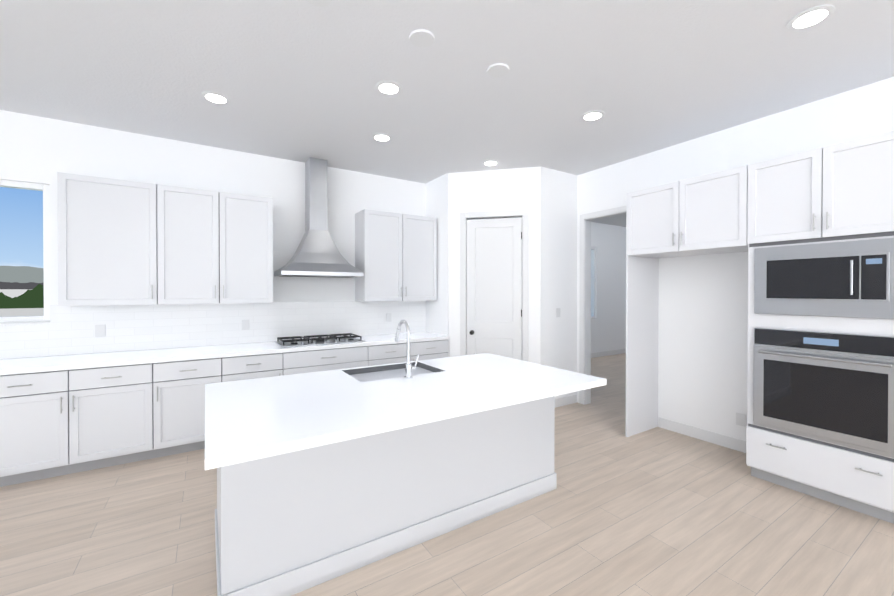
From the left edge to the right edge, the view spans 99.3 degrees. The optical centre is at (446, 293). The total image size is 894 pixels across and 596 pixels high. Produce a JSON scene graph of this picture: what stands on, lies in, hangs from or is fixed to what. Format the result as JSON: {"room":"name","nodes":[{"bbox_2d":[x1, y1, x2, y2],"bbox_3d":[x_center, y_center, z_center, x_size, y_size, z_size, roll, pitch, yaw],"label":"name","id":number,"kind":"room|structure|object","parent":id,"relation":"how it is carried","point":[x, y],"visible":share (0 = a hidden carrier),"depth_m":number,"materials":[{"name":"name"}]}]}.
{"room":"kitchen","nodes":[
{"label":"kitchen","id":0,"kind":"room"},
{"bbox_2d":[0,110,495,358],"bbox_3d":[-2.950,-0.057,3.892,9.480,3.050,0.120,0,0,-32],"label":"wall","id":1,"kind":"structure","parent":0,"point":[38,150],"depth_m":4.09,"materials":[{"name":"white paint"}]},
{"bbox_2d":[0,180,49,322],"bbox_3d":[-4.154,-0.367,3.109,1.310,1.240,0.130,0,0,-32],"label":"kitchen window","id":2,"kind":"structure","parent":1,"relation":"in","point":[44,188],"depth_m":3.42,"materials":[{"name":"white plastic"}]},
{"bbox_2d":[57,172,157,305],"bbox_3d":[-3.079,-0.465,3.506,0.666,1.130,0.385,0,0,-32],"label":"upper cabinet","id":3,"kind":"object","parent":1,"relation":"attached to","point":[107,241],"visible":1,"depth_m":3.37,"materials":[{"name":"white wood"}]},
{"bbox_2d":[0,301,425,358],"bbox_3d":[-2.959,0.327,3.813,6.278,0.458,0.008,0,0,-32],"label":"backsplash","id":4,"kind":"structure","parent":1,"relation":"attached to","point":[68,330],"depth_m":4.00,"materials":[{"name":"tile"}]},
{"bbox_2d":[95,325,105,336],"bbox_3d":[-3.283,0.350,3.598,0.075,0.115,0.007,0,0,-32],"label":"electrical outlet","id":5,"kind":"object","parent":4,"relation":"attached to","point":[100,330],"visible":1,"depth_m":3.60,"materials":[{"name":"white plastic"}]},
{"bbox_2d":[242,320,248,329],"bbox_3d":[-2.252,0.345,4.252,0.075,0.115,0.007,0,0,-32],"label":"electrical outlet","id":6,"kind":"object","parent":4,"relation":"attached to","point":[245,324],"visible":1,"depth_m":4.25,"materials":[{"name":"white plastic"}]},
{"bbox_2d":[386,313,390,321],"bbox_3d":[-0.791,0.319,5.178,0.075,0.115,0.007,0,0,-32],"label":"electrical outlet","id":7,"kind":"object","parent":4,"relation":"attached to","point":[388,317],"visible":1,"depth_m":5.17,"materials":[{"name":"white plastic"}]},
{"bbox_2d":[157,184,272,304],"bbox_3d":[-2.374,-0.468,3.953,0.996,1.130,0.385,0,0,-32],"label":"upper cabinet","id":8,"kind":"object","parent":1,"relation":"attached to","point":[214,247],"visible":1,"depth_m":3.80,"materials":[{"name":"white wood"}]},
{"bbox_2d":[274,157,363,277],"bbox_3d":[-1.495,-0.893,4.441,0.900,1.382,0.498,0,0,-32],"label":"range hood","id":9,"kind":"object","parent":1,"relation":"attached to","point":[317,253],"visible":1,"depth_m":4.41,"materials":[{"name":"silver metal"}]},
{"bbox_2d":[355,209,436,301],"bbox_3d":[-0.656,-0.475,5.043,1.026,1.130,0.385,0,0,-32],"label":"upper cabinet","id":10,"kind":"object","parent":1,"relation":"attached to","point":[395,256],"visible":1,"depth_m":4.88,"materials":[{"name":"white wood"}]},
{"bbox_2d":[426,173,448,356],"bbox_3d":[-0.105,-0.067,5.270,0.100,3.050,0.600,0,0,-32],"label":"wall","id":11,"kind":"structure","parent":0,"point":[437,190],"depth_m":5.14,"materials":[{"name":"white paint"}]},
{"bbox_2d":[0,353,893,595],"bbox_3d":[1.425,1.543,1.692,14.900,0.120,11.200,0,0,-32],"label":"floor","id":12,"kind":"structure","parent":0,"point":[657,511],"depth_m":2.33,"materials":[{"name":"brown wood"}]},
{"bbox_2d":[0,364,155,486],"bbox_3d":[-3.183,1.037,3.306,1.050,0.870,0.628,0,0,-32],"label":"base cabinet","id":13,"kind":"object","parent":12,"relation":"on","point":[64,415],"depth_m":3.06,"materials":[{"name":"white wood"}]},
{"bbox_2d":[0,332,449,375],"bbox_3d":[-2.791,0.580,3.542,6.288,0.040,0.643,0,0,-32],"label":"countertop","id":14,"kind":"structure","parent":13,"relation":"on","point":[17,367],"depth_m":3.52,"materials":[{"name":"white stone"}]},
{"bbox_2d":[275,333,365,347],"bbox_3d":[-1.461,0.526,4.396,0.910,0.054,0.510,0,0,-32],"label":"cooktop","id":15,"kind":"object","parent":14,"relation":"in","point":[320,340],"visible":1,"depth_m":4.33,"materials":[{"name":"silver metal"}]},
{"bbox_2d":[156,356,223,457],"bbox_3d":[-2.520,1.034,3.726,0.520,0.870,0.628,0,0,-32],"label":"base cabinet","id":16,"kind":"object","parent":12,"relation":"on","point":[180,385],"depth_m":3.45,"materials":[{"name":"white wood"}]},
{"bbox_2d":[224,352,283,381],"bbox_3d":[-2.073,1.032,4.010,0.540,0.870,0.628,0,0,-32],"label":"base cabinet","id":17,"kind":"object","parent":12,"relation":"on","point":[236,368],"depth_m":3.74,"materials":[{"name":"white wood"}]},
{"bbox_2d":[284,348,367,374],"bbox_3d":[-1.460,1.029,4.398,0.911,0.870,0.628,0,0,-32],"label":"base cabinet","id":18,"kind":"object","parent":12,"relation":"on","point":[327,359],"depth_m":4.11,"materials":[{"name":"white wood"}]},
{"bbox_2d":[215,397,556,595],"bbox_3d":[-0.319,1.042,2.636,2.194,0.869,0.832,0,0,-32],"label":"kitchen island","id":19,"kind":"object","parent":12,"relation":"on","point":[324,476],"depth_m":2.09,"materials":[{"name":"grey wood"}]},
{"bbox_2d":[205,353,606,469],"bbox_3d":[-0.230,0.587,2.465,2.260,0.040,1.270,0,0,-32],"label":"island countertop","id":20,"kind":"structure","parent":19,"relation":"on","point":[256,419],"depth_m":2.03,"materials":[{"name":"white stone"}]},
{"bbox_2d":[341,361,444,380],"bbox_3d":[-0.395,0.690,2.800,0.648,0.250,0.438,0,0,-32],"label":"sink","id":21,"kind":"object","parent":20,"relation":"in","point":[375,372],"depth_m":2.93,"materials":[{"name":"silver metal"}]},
{"bbox_2d":[395,320,418,378],"bbox_3d":[-0.285,0.372,2.653,0.111,0.386,0.227,0,0,-32],"label":"faucet","id":22,"kind":"object","parent":20,"relation":"on","point":[408,367],"visible":1,"depth_m":2.56,"materials":[{"name":"silver metal"}]},
{"bbox_2d":[368,340,447,365],"bbox_3d":[-0.608,1.026,4.939,1.107,0.870,0.628,0,0,-32],"label":"base cabinet","id":23,"kind":"object","parent":12,"relation":"on","point":[378,354],"depth_m":4.62,"materials":[{"name":"white wood"}]},
{"bbox_2d":[625,256,658,436],"bbox_3d":[2.083,0.538,4.044,0.578,1.858,0.020,0,0,-32],"label":"panel","id":24,"kind":"object","parent":12,"relation":"on","point":[642,286],"visible":0.98,"depth_m":4.02,"materials":[{"name":"white wood"}]},
{"bbox_2d":[746,131,893,523],"bbox_3d":[2.829,0.225,2.792,0.656,2.500,0.868,0,0,-32],"label":"tall cabinet","id":25,"kind":"object","parent":12,"relation":"on","point":[820,377],"visible":1,"depth_m":2.64,"materials":[{"name":"white wood"}]},
{"bbox_2d":[0,0,893,226],"bbox_3d":[1.425,-1.620,1.670,14.900,0.134,11.200,0,0,-32],"label":"ceiling","id":26,"kind":"structure","parent":0,"point":[296,80],"depth_m":2.69,"materials":[{"name":"white paint"}]},
{"bbox_2d":[201,91,229,103],"bbox_3d":[-1.853,-1.570,3.049,0.200,0.008,0.200,0,0,-32],"label":"recessed light","id":27,"kind":"object","parent":26,"relation":"in","point":[215,97],"visible":1,"depth_m":3.03,"materials":[{"name":"white plastic"}]},
{"bbox_2d":[372,133,391,141],"bbox_3d":[-0.657,-1.576,3.832,0.200,0.008,0.200,0,0,-32],"label":"recessed light","id":28,"kind":"object","parent":26,"relation":"in","point":[382,137],"visible":1,"depth_m":3.81,"materials":[{"name":"white plastic"}]},
{"bbox_2d":[376,81,401,94],"bbox_3d":[-0.445,-1.569,2.901,0.200,0.008,0.200,0,0,-32],"label":"recessed light","id":29,"kind":"object","parent":26,"relation":"in","point":[388,87],"visible":1,"depth_m":2.89,"materials":[{"name":"white plastic"}]},
{"bbox_2d":[482,160,498,165],"bbox_3d":[0.529,-1.581,4.596,0.200,0.008,0.200,0,0,-32],"label":"recessed light","id":30,"kind":"object","parent":26,"relation":"in","point":[490,163],"visible":1,"depth_m":4.59,"materials":[{"name":"white plastic"}]},
{"bbox_2d":[581,110,604,120],"bbox_3d":[1.288,-1.573,3.361,0.200,0.008,0.200,0,0,-32],"label":"recessed light","id":31,"kind":"object","parent":26,"relation":"in","point":[594,115],"visible":1,"depth_m":3.34,"materials":[{"name":"white plastic"}]},
{"bbox_2d":[787,5,834,30],"bbox_3d":[2.063,-1.564,2.158,0.200,0.008,0.200,0,0,-32],"label":"recessed light","id":32,"kind":"object","parent":26,"relation":"in","point":[810,17],"visible":1,"depth_m":2.14,"materials":[{"name":"white plastic"}]},
{"bbox_2d":[449,167,539,363],"bbox_3d":[0.610,-0.064,4.922,1.167,3.050,0.100,0,0,13],"label":"wall","id":33,"kind":"structure","parent":0,"point":[497,190],"depth_m":4.85,"materials":[{"name":"white paint"}]},
{"bbox_2d":[460,210,528,361],"bbox_3d":[0.609,0.201,4.916,0.870,2.520,0.116,0,0,13],"label":"trim","id":34,"kind":"structure","parent":33,"relation":"attached to","point":[464,216],"depth_m":4.87,"materials":[{"name":"white wood"}]},
{"bbox_2d":[467,217,521,359],"bbox_3d":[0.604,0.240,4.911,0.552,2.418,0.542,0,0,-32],"label":"pantry door","id":35,"kind":"structure","parent":33,"relation":"in","point":[494,286],"depth_m":4.90,"materials":[{"name":"white wood"}]},
{"bbox_2d":[540,166,576,398],"bbox_3d":[1.432,-0.065,4.965,0.690,3.050,0.100,0,0,-32],"label":"wall","id":36,"kind":"structure","parent":0,"point":[558,252],"depth_m":4.91,"materials":[{"name":"white paint"}]},
{"bbox_2d":[556,308,559,316],"bbox_3d":[1.435,0.241,4.896,0.075,0.115,0.007,0,0,-32],"label":"light switch","id":37,"kind":"object","parent":36,"relation":"attached to","point":[557,312],"visible":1,"depth_m":4.89,"materials":[{"name":"white plastic"}]},
{"bbox_2d":[555,395,576,407],"bbox_3d":[1.454,1.406,4.921,0.670,0.110,0.011,0,0,-32],"label":"baseboard","id":38,"kind":"structure","parent":36,"relation":"attached to","point":[563,401],"depth_m":4.98,"materials":[{"name":"white"}]},
{"bbox_2d":[591,222,626,352],"bbox_3d":[2.875,-0.088,8.356,5.140,3.050,0.120,0,0,-32],"label":"wall","id":39,"kind":"structure","parent":0,"point":[608,324],"depth_m":8.86,"materials":[{"name":"white paint"}]},
{"bbox_2d":[591,247,596,318],"bbox_3d":[2.744,-0.252,8.254,1.470,1.620,0.130,0,0,-32],"label":"window","id":40,"kind":"structure","parent":39,"relation":"in","point":[592,282],"depth_m":8.62,"materials":[{"name":"white plastic"}]},
{"bbox_2d":[591,349,625,357],"bbox_3d":[2.861,1.383,8.276,5.020,0.110,0.011,0,0,-32],"label":"baseboard","id":41,"kind":"structure","parent":39,"relation":"attached to","point":[620,351],"depth_m":8.82,"materials":[{"name":"white wood"}]},
{"bbox_2d":[512,77,893,440],"bbox_3d":[3.592,-0.047,2.315,0.120,3.050,9.550,0,0,-32],"label":"wall","id":42,"kind":"structure","parent":0,"point":[702,340],"depth_m":3.75,"materials":[{"name":"white paint"}]},
{"bbox_2d":[579,206,625,404],"bbox_3d":[2.083,0.207,4.682,0.136,2.510,0.980,0,0,-32],"label":"trim","id":43,"kind":"structure","parent":42,"relation":"attached to","point":[585,270],"depth_m":5.02,"materials":[{"name":"white wood"}]},
{"bbox_2d":[626,165,747,257],"bbox_3d":[2.337,-0.710,3.600,0.615,0.640,1.028,0,0,-32],"label":"upper cabinet","id":44,"kind":"object","parent":42,"relation":"attached to","point":[703,215],"visible":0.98,"depth_m":3.40,"materials":[{"name":"white wood"}]},
{"bbox_2d":[659,417,745,452],"bbox_3d":[2.598,1.414,3.767,0.011,0.110,0.990,0,0,-32],"label":"baseboard","id":45,"kind":"structure","parent":42,"relation":"attached to","point":[712,437],"depth_m":3.80,"materials":[{"name":"white"}]},
{"bbox_2d":[736,412,745,426],"bbox_3d":[2.736,1.170,3.539,0.007,0.115,0.075,0,0,-32],"label":"outlet","id":46,"kind":"object","parent":42,"relation":"attached to","point":[740,419],"visible":1,"depth_m":3.54,"materials":[{"name":"white plastic"}]},
{"label":"outside","id":47,"kind":"structure","parent":0,"visible":0},
{"bbox_2d":[0,187,43,316],"bbox_3d":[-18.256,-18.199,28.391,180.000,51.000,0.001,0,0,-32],"label":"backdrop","id":48,"kind":"structure","parent":47,"point":[21,259],"depth_m":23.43,"materials":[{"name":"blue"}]}
]}

